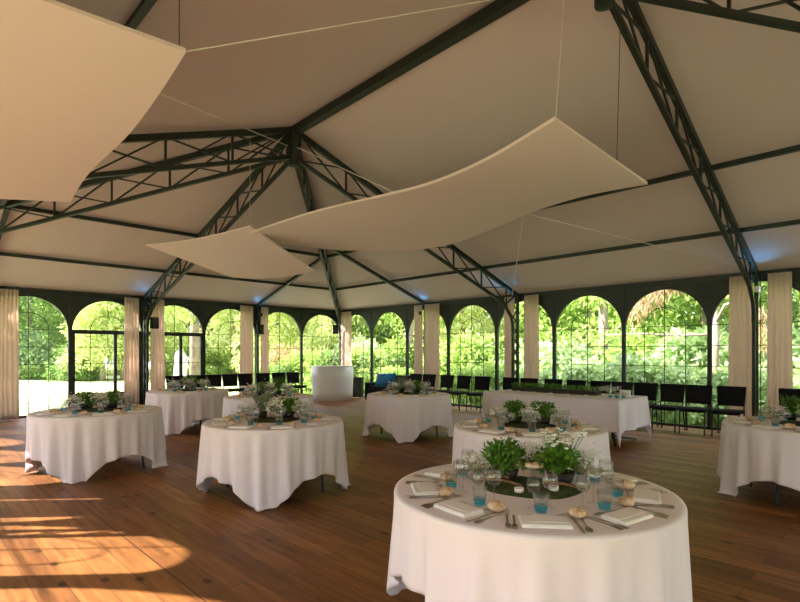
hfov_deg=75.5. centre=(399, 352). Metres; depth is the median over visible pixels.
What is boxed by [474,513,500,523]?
spoon
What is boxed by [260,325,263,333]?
grille
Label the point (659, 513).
spoon
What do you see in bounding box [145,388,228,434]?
tablecloth
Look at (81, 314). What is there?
tree
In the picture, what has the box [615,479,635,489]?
bread roll
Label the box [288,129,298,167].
hub
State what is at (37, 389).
lawn
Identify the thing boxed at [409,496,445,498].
spoon
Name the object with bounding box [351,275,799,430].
wall
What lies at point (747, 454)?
tablecloth
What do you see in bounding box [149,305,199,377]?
window
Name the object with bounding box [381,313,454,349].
leafy tree
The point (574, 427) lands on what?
bread roll
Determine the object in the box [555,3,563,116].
cord
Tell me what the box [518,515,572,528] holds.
napkin
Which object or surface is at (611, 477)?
water tumbler
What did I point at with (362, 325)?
leafy tree
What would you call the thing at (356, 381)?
grille
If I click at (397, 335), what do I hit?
window
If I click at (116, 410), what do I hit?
bread roll
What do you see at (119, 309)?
tree
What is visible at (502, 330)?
tree
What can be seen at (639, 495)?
napkin
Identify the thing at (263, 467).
tablecloth
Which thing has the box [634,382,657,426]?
banquet chair
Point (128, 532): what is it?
floor
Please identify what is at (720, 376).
shrub
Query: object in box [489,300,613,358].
leafy tree
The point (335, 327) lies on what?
wall speaker
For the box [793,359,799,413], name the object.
shrub
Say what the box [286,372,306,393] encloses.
banquet chair
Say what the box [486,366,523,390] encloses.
shrub
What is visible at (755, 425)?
napkin
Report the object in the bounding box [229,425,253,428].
napkin
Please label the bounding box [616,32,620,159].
cord
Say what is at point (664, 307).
window
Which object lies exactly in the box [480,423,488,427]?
bread roll
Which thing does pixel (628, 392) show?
cup
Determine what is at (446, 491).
bread roll
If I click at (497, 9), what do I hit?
ridge beam
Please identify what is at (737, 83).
ceiling
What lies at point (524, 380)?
banquet chair
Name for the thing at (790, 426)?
bread roll
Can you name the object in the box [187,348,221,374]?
dense shrub
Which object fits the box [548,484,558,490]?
tealight
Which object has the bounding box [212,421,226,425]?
napkin
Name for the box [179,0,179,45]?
cord
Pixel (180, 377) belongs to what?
banquet chair
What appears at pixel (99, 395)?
vase
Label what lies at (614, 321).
leafy tree
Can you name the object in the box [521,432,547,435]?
napkin
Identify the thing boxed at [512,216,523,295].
cord
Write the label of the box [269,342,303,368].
shrub
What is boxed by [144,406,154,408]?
napkin
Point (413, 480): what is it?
fork
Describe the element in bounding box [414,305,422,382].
curtain
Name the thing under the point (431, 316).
curtain
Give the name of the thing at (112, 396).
potted plant
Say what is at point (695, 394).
banquet chair
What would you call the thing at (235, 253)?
sail
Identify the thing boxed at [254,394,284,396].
mat
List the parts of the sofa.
armrest, backrest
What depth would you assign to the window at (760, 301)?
9.53 m
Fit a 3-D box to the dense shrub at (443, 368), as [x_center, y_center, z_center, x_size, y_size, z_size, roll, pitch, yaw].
[1.624,0.882,20.882,2.403,2.450,2.267,0,0,44]
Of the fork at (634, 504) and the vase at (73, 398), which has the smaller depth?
the fork at (634, 504)
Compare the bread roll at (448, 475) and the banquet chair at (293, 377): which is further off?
the banquet chair at (293, 377)
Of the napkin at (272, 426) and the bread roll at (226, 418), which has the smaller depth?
the napkin at (272, 426)
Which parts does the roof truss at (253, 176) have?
lattice post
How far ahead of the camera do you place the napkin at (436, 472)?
3.16 m
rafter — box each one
[0,207,10,240]
[256,256,323,306]
[332,250,425,304]
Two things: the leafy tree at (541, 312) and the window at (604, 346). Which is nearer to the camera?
the window at (604, 346)
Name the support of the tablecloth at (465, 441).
on the banquet table
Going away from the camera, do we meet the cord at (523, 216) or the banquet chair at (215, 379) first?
the cord at (523, 216)
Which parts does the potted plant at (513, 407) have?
pot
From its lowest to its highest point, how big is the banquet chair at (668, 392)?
0.887 m
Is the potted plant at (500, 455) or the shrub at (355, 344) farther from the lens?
the shrub at (355, 344)
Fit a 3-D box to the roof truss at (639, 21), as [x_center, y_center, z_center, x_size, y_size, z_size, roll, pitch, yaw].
[4.222,-1.196,7.156,0.070,5.392,6.546,0,0,45]
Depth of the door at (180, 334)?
14.45 m
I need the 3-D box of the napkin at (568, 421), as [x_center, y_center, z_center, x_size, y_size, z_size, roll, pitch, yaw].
[1.850,0.732,5.462,0.127,0.020,0.211,0,0,-15]
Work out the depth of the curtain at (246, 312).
15.67 m
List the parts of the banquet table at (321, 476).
leg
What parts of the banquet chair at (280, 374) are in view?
backrest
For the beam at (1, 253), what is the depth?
12.06 m
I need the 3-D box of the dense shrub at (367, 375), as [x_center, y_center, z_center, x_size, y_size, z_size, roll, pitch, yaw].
[-1.429,1.257,21.644,1.464,1.471,1.408,0,0,-14]
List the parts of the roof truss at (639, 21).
lattice post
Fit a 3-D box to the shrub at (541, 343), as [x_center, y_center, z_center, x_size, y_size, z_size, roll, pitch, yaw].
[4.623,0.782,18.313,2.635,2.865,3.122,0,0,30]
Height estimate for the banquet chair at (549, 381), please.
0.887 m
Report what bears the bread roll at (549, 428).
on the bread plate
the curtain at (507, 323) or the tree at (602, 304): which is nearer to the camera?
the curtain at (507, 323)
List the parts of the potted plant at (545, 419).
pot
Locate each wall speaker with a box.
[150,317,158,328]
[256,324,263,333]
[333,325,337,333]
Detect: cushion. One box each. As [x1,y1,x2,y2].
[369,386,391,390]
[375,373,395,385]
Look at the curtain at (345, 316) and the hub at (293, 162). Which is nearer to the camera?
the hub at (293, 162)
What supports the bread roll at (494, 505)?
on the bread plate
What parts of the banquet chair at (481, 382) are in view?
seat, backrest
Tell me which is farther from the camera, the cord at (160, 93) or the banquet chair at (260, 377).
the banquet chair at (260, 377)
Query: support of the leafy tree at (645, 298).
on the lawn
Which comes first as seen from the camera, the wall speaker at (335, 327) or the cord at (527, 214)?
the cord at (527, 214)
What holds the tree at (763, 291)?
on the lawn
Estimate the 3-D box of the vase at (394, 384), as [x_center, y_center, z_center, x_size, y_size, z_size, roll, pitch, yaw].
[-0.104,0.614,9.372,0.239,0.257,0.226,0,0,-37]
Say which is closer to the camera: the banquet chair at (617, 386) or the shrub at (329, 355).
the banquet chair at (617, 386)
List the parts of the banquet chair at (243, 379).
backrest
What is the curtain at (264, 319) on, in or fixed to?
hanging from the wall at (70, 307)
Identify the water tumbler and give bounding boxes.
[445,472,457,482]
[472,486,486,498]
[533,492,548,505]
[597,490,612,503]
[610,477,624,490]
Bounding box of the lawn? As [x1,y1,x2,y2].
[19,364,723,425]
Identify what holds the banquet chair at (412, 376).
on the floor
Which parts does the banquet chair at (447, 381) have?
seat, backrest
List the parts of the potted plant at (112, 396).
pot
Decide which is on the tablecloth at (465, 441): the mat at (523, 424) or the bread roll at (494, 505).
the mat at (523, 424)
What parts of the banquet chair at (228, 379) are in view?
backrest, seat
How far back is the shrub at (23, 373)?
34.39 m
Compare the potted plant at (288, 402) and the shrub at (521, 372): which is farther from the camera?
the shrub at (521, 372)
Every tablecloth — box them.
[25,405,168,483]
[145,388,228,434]
[196,413,350,510]
[222,393,313,416]
[363,391,452,442]
[386,461,692,601]
[452,418,611,470]
[482,390,651,447]
[716,416,799,495]
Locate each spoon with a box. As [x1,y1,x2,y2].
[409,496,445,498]
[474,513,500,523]
[580,518,592,532]
[593,508,621,515]
[632,506,668,516]
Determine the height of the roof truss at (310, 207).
5.244 m
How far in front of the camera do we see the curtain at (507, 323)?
13.22 m
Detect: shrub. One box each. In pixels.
[19,349,32,378]
[19,349,52,379]
[30,349,65,379]
[42,343,98,380]
[55,350,98,381]
[165,354,173,375]
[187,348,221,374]
[211,349,239,374]
[253,363,276,382]
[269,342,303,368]
[270,363,299,392]
[277,349,310,393]
[292,345,338,394]
[305,347,360,393]
[329,345,374,387]
[335,334,377,348]
[351,338,381,365]
[351,345,386,390]
[353,367,379,394]
[367,350,412,372]
[373,333,423,371]
[374,364,403,380]
[389,367,413,375]
[423,349,451,389]
[440,329,503,394]
[442,363,482,404]
[463,357,515,405]
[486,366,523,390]
[501,339,549,370]
[539,339,596,378]
[539,366,559,385]
[560,353,609,389]
[586,325,660,378]
[589,351,669,421]
[646,325,728,416]
[648,360,714,425]
[691,361,766,427]
[759,322,799,391]
[793,356,799,387]
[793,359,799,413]
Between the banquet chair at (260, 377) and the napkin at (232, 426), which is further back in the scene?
the banquet chair at (260, 377)
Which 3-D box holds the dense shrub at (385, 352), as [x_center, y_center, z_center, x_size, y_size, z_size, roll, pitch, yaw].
[0.232,0.656,22.409,2.959,3.040,3.042,0,0,28]
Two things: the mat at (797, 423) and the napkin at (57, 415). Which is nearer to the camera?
the mat at (797, 423)
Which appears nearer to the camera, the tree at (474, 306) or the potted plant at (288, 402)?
the potted plant at (288, 402)
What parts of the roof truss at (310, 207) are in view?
lattice post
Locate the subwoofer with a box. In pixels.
[353,377,362,398]
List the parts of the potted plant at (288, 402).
pot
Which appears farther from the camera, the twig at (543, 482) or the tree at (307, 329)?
the tree at (307, 329)
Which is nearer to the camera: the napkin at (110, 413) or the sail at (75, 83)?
the sail at (75, 83)
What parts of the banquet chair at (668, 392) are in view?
seat, backrest, leg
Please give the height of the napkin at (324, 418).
0.020 m
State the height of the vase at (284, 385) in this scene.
0.257 m
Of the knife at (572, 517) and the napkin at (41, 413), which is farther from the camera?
the napkin at (41, 413)
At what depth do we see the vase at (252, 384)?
8.76 m
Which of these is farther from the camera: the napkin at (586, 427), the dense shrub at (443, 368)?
the dense shrub at (443, 368)
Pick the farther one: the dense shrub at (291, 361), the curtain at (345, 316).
the dense shrub at (291, 361)
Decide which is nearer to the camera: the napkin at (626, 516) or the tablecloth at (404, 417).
the napkin at (626, 516)
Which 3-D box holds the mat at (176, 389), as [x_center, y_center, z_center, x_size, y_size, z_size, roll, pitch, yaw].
[-4.165,0.727,10.184,0.523,0.033,0.404,0,0,-22]
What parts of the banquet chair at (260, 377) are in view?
backrest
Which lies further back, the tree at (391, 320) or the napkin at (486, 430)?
the tree at (391, 320)
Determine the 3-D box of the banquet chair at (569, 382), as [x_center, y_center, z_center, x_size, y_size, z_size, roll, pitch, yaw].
[3.829,1.057,11.560,0.517,0.887,0.468,0,0,-41]
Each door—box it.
[72,330,141,405]
[149,332,202,390]
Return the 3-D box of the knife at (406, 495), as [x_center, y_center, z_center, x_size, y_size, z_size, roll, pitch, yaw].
[0.135,0.740,2.670,0.220,0.002,0.015,0,0,2]
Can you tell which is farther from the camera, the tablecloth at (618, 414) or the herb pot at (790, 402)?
the tablecloth at (618, 414)
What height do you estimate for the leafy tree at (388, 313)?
6.974 m
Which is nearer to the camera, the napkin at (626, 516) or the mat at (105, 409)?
the napkin at (626, 516)
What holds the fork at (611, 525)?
on the tablecloth at (438, 555)
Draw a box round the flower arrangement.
[571,442,601,483]
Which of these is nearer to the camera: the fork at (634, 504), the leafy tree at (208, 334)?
the fork at (634, 504)
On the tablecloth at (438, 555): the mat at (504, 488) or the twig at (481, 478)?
the mat at (504, 488)
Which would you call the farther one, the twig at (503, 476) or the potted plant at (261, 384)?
the potted plant at (261, 384)
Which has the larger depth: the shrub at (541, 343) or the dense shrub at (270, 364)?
the dense shrub at (270, 364)
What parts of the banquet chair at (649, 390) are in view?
backrest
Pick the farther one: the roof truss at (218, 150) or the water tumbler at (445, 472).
the roof truss at (218, 150)
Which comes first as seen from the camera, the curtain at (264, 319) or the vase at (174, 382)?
the vase at (174, 382)
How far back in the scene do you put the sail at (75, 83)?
3.45 m
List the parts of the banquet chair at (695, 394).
seat, backrest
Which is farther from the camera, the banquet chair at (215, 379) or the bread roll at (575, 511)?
the banquet chair at (215, 379)
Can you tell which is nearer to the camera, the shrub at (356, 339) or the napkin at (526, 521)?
the napkin at (526, 521)
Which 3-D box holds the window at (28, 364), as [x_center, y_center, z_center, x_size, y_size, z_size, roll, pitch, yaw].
[-8.632,0.068,12.006,1.590,2.765,0.013,0,0,-45]
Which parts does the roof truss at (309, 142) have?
lattice post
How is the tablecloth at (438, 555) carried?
on the banquet table
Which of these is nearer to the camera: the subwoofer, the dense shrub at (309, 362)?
the subwoofer
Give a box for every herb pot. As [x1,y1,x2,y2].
[252,390,271,417]
[273,377,284,393]
[395,376,407,391]
[779,394,799,419]
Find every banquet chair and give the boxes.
[166,375,182,387]
[187,375,203,387]
[205,374,221,388]
[222,374,243,395]
[238,373,254,393]
[256,373,275,390]
[272,372,291,392]
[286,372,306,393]
[404,373,422,390]
[422,374,435,390]
[431,375,454,406]
[447,375,471,409]
[466,376,490,411]
[503,377,518,389]
[520,378,537,386]
[544,379,562,388]
[567,380,585,389]
[590,381,610,393]
[611,381,633,394]
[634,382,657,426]
[651,383,685,431]
[678,384,712,434]
[711,386,746,435]
[774,388,799,417]
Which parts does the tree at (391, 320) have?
crown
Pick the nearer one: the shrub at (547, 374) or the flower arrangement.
the flower arrangement
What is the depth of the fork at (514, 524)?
2.22 m
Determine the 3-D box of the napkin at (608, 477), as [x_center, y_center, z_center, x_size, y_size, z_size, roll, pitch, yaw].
[1.266,0.732,3.037,0.127,0.020,0.211,0,0,-21]
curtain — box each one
[0,289,18,418]
[124,297,138,404]
[150,299,164,390]
[240,305,253,393]
[261,307,268,391]
[341,311,350,365]
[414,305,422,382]
[424,303,439,389]
[504,297,514,377]
[524,294,538,381]
[728,275,752,417]
[766,271,792,413]
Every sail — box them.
[0,0,185,201]
[146,225,314,278]
[248,117,647,250]
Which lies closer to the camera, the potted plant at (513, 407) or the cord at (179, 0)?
the cord at (179, 0)
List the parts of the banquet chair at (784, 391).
backrest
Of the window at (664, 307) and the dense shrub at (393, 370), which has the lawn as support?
the dense shrub at (393, 370)
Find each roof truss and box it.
[0,134,287,233]
[85,127,291,178]
[143,136,287,404]
[295,150,340,365]
[299,133,518,383]
[609,0,758,415]
[632,0,799,32]
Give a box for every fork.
[406,480,438,481]
[421,498,448,506]
[505,514,510,528]
[512,515,517,528]
[585,517,623,529]
[589,516,628,528]
[633,504,674,508]
[635,503,673,506]
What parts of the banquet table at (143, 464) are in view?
leg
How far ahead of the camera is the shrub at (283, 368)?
22.27 m
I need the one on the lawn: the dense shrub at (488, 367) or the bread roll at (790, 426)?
the dense shrub at (488, 367)
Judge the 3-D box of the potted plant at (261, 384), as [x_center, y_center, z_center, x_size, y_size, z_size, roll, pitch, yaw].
[-2.381,0.596,8.887,0.272,0.234,0.300,0,0,-16]
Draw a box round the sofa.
[365,375,410,399]
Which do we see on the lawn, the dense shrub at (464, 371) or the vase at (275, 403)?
the dense shrub at (464, 371)
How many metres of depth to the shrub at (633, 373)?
12.97 m
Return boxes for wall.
[0,293,338,419]
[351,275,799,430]
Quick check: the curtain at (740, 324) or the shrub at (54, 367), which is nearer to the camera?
the curtain at (740, 324)
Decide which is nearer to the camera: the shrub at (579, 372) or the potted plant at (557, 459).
the potted plant at (557, 459)
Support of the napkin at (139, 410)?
on the tablecloth at (71, 449)
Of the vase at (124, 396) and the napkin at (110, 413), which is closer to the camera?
the napkin at (110, 413)
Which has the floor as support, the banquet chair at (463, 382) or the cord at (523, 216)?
the banquet chair at (463, 382)
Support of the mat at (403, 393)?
on the tablecloth at (404, 417)
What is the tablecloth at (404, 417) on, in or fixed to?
on the banquet table at (436, 426)
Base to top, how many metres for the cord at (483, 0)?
1.579 m
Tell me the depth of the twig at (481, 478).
2.79 m
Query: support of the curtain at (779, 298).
hanging from the ceiling
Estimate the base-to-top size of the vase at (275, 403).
0.257 m
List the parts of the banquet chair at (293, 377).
backrest, seat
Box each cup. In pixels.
[620,390,625,395]
[626,390,630,396]
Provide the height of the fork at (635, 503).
0.006 m
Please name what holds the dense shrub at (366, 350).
on the lawn
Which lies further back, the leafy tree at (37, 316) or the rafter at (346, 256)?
the leafy tree at (37, 316)
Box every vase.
[63,392,81,409]
[88,389,108,409]
[116,390,132,405]
[168,378,179,390]
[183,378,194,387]
[198,377,208,386]
[238,398,260,415]
[247,383,260,393]
[263,380,276,391]
[264,396,286,420]
[267,393,278,413]
[279,381,292,395]
[291,397,310,419]
[388,381,399,390]
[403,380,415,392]
[419,381,429,390]
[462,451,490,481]
[479,438,506,466]
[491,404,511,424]
[517,433,552,477]
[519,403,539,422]
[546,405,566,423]
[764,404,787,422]
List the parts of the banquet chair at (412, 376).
backrest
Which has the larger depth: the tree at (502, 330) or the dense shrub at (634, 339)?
the tree at (502, 330)
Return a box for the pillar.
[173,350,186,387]
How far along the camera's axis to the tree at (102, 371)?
32.13 m
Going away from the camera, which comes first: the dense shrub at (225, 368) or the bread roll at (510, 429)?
the bread roll at (510, 429)
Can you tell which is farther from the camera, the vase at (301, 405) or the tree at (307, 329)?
the tree at (307, 329)
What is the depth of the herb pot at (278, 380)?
8.91 m
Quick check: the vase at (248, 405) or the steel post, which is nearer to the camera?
the vase at (248, 405)
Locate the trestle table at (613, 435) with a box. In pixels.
[611,432,636,446]
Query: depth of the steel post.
16.02 m
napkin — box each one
[37,412,52,415]
[54,414,77,416]
[93,412,113,415]
[127,409,147,412]
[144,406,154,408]
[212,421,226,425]
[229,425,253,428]
[271,425,292,428]
[307,421,327,425]
[322,417,333,420]
[410,482,438,494]
[424,466,459,476]
[434,499,483,517]
[463,423,477,427]
[479,428,504,433]
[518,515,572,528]
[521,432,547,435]
[562,430,587,434]
[564,420,585,423]
[581,425,597,429]
[595,472,637,482]
[600,507,653,525]
[633,488,661,503]
[732,419,750,423]
[751,424,780,428]
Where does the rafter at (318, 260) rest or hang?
attached to the roof truss at (310, 207)
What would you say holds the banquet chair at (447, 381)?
on the floor
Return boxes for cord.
[160,93,287,145]
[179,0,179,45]
[187,0,490,51]
[297,147,392,191]
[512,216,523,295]
[527,214,748,268]
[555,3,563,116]
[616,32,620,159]
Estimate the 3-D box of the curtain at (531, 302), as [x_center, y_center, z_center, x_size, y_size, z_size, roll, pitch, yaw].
[3.242,0.020,12.755,0.087,2.900,0.432,0,0,-45]
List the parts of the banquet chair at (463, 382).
seat, backrest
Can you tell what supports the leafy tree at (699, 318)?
on the lawn
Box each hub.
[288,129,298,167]
[594,0,614,11]
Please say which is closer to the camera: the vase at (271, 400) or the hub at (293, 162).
the vase at (271, 400)
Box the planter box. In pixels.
[512,382,602,395]
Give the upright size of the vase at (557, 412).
0.224 m
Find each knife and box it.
[406,495,442,496]
[466,512,497,521]
[570,516,585,533]
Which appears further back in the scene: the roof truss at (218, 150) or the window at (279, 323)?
the window at (279, 323)
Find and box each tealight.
[514,486,523,492]
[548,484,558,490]
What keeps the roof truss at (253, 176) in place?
on the floor
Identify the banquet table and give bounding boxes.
[117,456,144,468]
[227,474,323,492]
[381,426,437,439]
[749,482,779,506]
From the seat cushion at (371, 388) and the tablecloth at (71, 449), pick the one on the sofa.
the seat cushion at (371, 388)
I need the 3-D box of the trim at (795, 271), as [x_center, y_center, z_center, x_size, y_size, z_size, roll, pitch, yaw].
[4.888,-1.433,11.300,0.160,0.135,20.080,0,0,-45]
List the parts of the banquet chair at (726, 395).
leg, seat, backrest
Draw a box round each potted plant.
[71,391,97,408]
[100,390,122,407]
[181,376,197,388]
[254,381,267,394]
[277,396,299,416]
[411,379,423,391]
[480,436,530,480]
[502,399,526,422]
[529,401,556,423]
[533,427,586,483]
[792,398,799,416]
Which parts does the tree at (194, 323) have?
crown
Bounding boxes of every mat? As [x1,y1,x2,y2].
[75,407,121,411]
[174,389,202,390]
[251,416,298,422]
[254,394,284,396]
[395,392,422,394]
[484,476,582,499]
[503,421,555,428]
[778,420,799,426]
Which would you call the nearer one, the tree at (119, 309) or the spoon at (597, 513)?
the spoon at (597, 513)
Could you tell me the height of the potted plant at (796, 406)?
0.269 m
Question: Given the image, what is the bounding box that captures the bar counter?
[311,366,353,400]
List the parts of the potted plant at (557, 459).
pot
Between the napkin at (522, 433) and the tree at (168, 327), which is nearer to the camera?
the napkin at (522, 433)
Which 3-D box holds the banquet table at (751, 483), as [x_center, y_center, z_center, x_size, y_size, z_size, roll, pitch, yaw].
[4.192,1.126,5.309,1.470,0.751,1.470,0,0,18]
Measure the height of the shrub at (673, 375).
1.919 m
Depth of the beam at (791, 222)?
9.99 m
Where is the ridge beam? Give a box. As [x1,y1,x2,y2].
[291,0,529,134]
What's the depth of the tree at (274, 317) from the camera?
28.10 m
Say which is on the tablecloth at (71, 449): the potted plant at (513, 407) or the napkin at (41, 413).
the napkin at (41, 413)
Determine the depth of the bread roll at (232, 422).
5.29 m
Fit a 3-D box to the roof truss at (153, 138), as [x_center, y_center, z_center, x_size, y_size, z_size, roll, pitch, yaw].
[-4.086,-1.121,6.307,6.545,5.242,0.070,0,0,-45]
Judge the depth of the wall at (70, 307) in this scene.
14.35 m
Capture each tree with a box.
[19,296,41,377]
[19,296,67,378]
[19,297,91,349]
[55,301,123,380]
[61,314,119,374]
[75,301,150,379]
[110,306,189,376]
[164,306,199,374]
[165,308,229,365]
[199,309,260,373]
[208,311,271,363]
[229,312,315,371]
[269,316,334,360]
[293,315,369,352]
[328,313,403,346]
[351,312,443,346]
[354,312,459,369]
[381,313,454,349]
[397,305,519,363]
[439,306,502,349]
[478,310,561,360]
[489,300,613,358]
[515,296,663,358]
[566,296,609,365]
[606,290,766,424]
[614,282,797,351]
[641,298,694,337]
[687,285,799,342]
[695,282,799,305]
[759,282,799,340]
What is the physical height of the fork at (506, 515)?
0.006 m
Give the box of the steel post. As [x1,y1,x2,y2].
[256,307,258,392]
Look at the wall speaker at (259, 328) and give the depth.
15.81 m
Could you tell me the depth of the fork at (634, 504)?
2.48 m
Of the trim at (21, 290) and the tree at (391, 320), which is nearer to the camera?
the trim at (21, 290)
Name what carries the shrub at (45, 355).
on the lawn
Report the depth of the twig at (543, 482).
2.71 m
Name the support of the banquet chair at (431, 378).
on the floor
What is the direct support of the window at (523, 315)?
in the wall at (709, 296)
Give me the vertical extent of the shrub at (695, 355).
3.172 m
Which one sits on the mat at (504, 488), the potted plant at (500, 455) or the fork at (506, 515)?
the potted plant at (500, 455)
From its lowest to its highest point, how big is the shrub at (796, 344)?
3.174 m
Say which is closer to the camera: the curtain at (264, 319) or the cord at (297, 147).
the cord at (297, 147)
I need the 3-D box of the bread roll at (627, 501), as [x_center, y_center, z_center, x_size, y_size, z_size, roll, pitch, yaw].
[1.095,0.714,2.494,0.072,0.045,0.099,0,0,32]
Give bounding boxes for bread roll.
[80,411,88,414]
[113,409,121,412]
[222,416,232,420]
[228,420,236,424]
[439,486,454,496]
[440,472,451,480]
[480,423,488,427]
[487,500,504,511]
[506,427,514,431]
[544,427,554,432]
[568,506,585,517]
[572,426,580,429]
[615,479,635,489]
[619,496,634,506]
[745,416,753,419]
[783,423,795,428]
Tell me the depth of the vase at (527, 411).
5.05 m
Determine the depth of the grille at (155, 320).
13.40 m
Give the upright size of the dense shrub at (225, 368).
2.470 m
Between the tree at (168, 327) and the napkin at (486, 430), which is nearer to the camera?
the napkin at (486, 430)
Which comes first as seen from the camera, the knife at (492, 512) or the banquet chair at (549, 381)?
the knife at (492, 512)
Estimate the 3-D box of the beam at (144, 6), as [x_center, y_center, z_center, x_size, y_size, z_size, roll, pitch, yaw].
[-2.326,-2.577,4.274,0.060,0.143,12.836,0,0,-45]
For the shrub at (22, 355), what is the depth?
34.90 m
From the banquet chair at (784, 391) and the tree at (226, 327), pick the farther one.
the tree at (226, 327)
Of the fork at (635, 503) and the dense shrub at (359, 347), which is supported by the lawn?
the dense shrub at (359, 347)
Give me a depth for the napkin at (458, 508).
2.41 m
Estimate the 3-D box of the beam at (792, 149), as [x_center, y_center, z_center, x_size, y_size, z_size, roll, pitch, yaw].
[2.562,-2.577,9.087,0.060,0.143,12.836,0,0,-45]
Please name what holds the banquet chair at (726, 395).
on the floor
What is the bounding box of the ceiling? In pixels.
[0,0,799,310]
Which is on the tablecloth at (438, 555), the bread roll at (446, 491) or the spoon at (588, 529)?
the spoon at (588, 529)
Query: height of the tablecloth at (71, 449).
0.751 m
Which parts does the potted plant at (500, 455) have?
pot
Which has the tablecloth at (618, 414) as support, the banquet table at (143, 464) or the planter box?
the planter box
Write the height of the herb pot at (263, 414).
0.308 m
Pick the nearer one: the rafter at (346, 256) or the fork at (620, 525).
the fork at (620, 525)
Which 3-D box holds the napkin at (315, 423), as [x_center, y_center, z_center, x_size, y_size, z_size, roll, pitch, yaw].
[-0.863,0.732,5.385,0.127,0.020,0.211,0,0,24]
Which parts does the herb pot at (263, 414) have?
pot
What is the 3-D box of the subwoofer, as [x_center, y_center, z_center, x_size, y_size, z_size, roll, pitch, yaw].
[-1.412,1.155,17.120,0.320,0.690,0.350,0,0,10]
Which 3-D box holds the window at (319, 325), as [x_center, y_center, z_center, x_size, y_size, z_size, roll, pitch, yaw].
[-2.701,0.068,17.848,1.590,2.765,0.013,0,0,-45]
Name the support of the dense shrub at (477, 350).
on the lawn
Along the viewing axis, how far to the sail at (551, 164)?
6.36 m
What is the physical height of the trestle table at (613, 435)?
0.747 m
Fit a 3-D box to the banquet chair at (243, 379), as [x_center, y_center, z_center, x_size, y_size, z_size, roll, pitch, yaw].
[-4.457,1.057,15.230,0.517,0.887,0.468,0,0,44]
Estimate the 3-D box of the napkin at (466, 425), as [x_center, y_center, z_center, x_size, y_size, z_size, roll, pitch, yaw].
[0.711,0.732,5.225,0.127,0.020,0.211,0,0,2]
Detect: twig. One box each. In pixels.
[480,473,508,478]
[480,477,520,485]
[542,481,584,489]
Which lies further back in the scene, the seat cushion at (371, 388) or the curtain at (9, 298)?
the seat cushion at (371, 388)
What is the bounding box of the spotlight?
[753,286,759,291]
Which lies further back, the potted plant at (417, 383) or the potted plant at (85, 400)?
the potted plant at (417, 383)
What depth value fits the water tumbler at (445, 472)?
2.82 m
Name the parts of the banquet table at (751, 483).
leg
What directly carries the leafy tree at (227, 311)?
on the lawn
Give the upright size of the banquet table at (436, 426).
0.751 m
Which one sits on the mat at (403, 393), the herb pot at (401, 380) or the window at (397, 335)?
the herb pot at (401, 380)
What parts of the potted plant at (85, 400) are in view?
pot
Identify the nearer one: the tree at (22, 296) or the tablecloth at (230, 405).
the tablecloth at (230, 405)
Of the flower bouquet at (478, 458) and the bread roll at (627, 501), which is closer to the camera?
the bread roll at (627, 501)
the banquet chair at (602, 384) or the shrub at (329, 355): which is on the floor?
the banquet chair at (602, 384)
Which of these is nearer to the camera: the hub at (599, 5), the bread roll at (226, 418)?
the hub at (599, 5)
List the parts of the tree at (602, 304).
crown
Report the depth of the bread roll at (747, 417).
5.64 m
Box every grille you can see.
[153,318,157,327]
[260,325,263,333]
[353,378,359,395]
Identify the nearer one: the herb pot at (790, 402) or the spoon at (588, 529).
the spoon at (588, 529)
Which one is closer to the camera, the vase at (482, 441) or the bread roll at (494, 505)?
the bread roll at (494, 505)
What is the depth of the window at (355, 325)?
17.55 m
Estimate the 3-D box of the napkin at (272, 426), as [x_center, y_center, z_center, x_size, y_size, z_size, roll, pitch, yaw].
[-1.171,0.732,5.126,0.211,0.020,0.127,0,0,-15]
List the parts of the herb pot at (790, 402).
pot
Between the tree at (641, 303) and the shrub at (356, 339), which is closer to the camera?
the tree at (641, 303)
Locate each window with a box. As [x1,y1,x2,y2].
[19,296,67,413]
[75,301,123,391]
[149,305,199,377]
[218,321,254,387]
[259,312,299,373]
[303,325,338,360]
[351,325,369,395]
[372,323,405,374]
[449,305,494,404]
[498,315,551,380]
[563,296,621,388]
[626,289,706,424]
[712,282,799,415]
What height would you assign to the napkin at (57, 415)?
0.020 m
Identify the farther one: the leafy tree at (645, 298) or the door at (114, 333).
the leafy tree at (645, 298)
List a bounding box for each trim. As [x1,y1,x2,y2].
[0,286,337,313]
[341,267,799,313]
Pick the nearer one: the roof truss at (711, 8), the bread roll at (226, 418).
the roof truss at (711, 8)
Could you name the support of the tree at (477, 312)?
on the lawn
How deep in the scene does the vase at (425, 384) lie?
9.34 m
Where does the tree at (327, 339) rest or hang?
on the lawn
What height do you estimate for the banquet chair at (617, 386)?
0.887 m
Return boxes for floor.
[0,397,799,601]
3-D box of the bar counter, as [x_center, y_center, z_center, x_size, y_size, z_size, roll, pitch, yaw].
[-2.143,0.955,16.365,1.350,1.090,0.710,0,0,-7]
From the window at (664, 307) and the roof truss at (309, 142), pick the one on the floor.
the roof truss at (309, 142)
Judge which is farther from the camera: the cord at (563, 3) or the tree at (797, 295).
the tree at (797, 295)

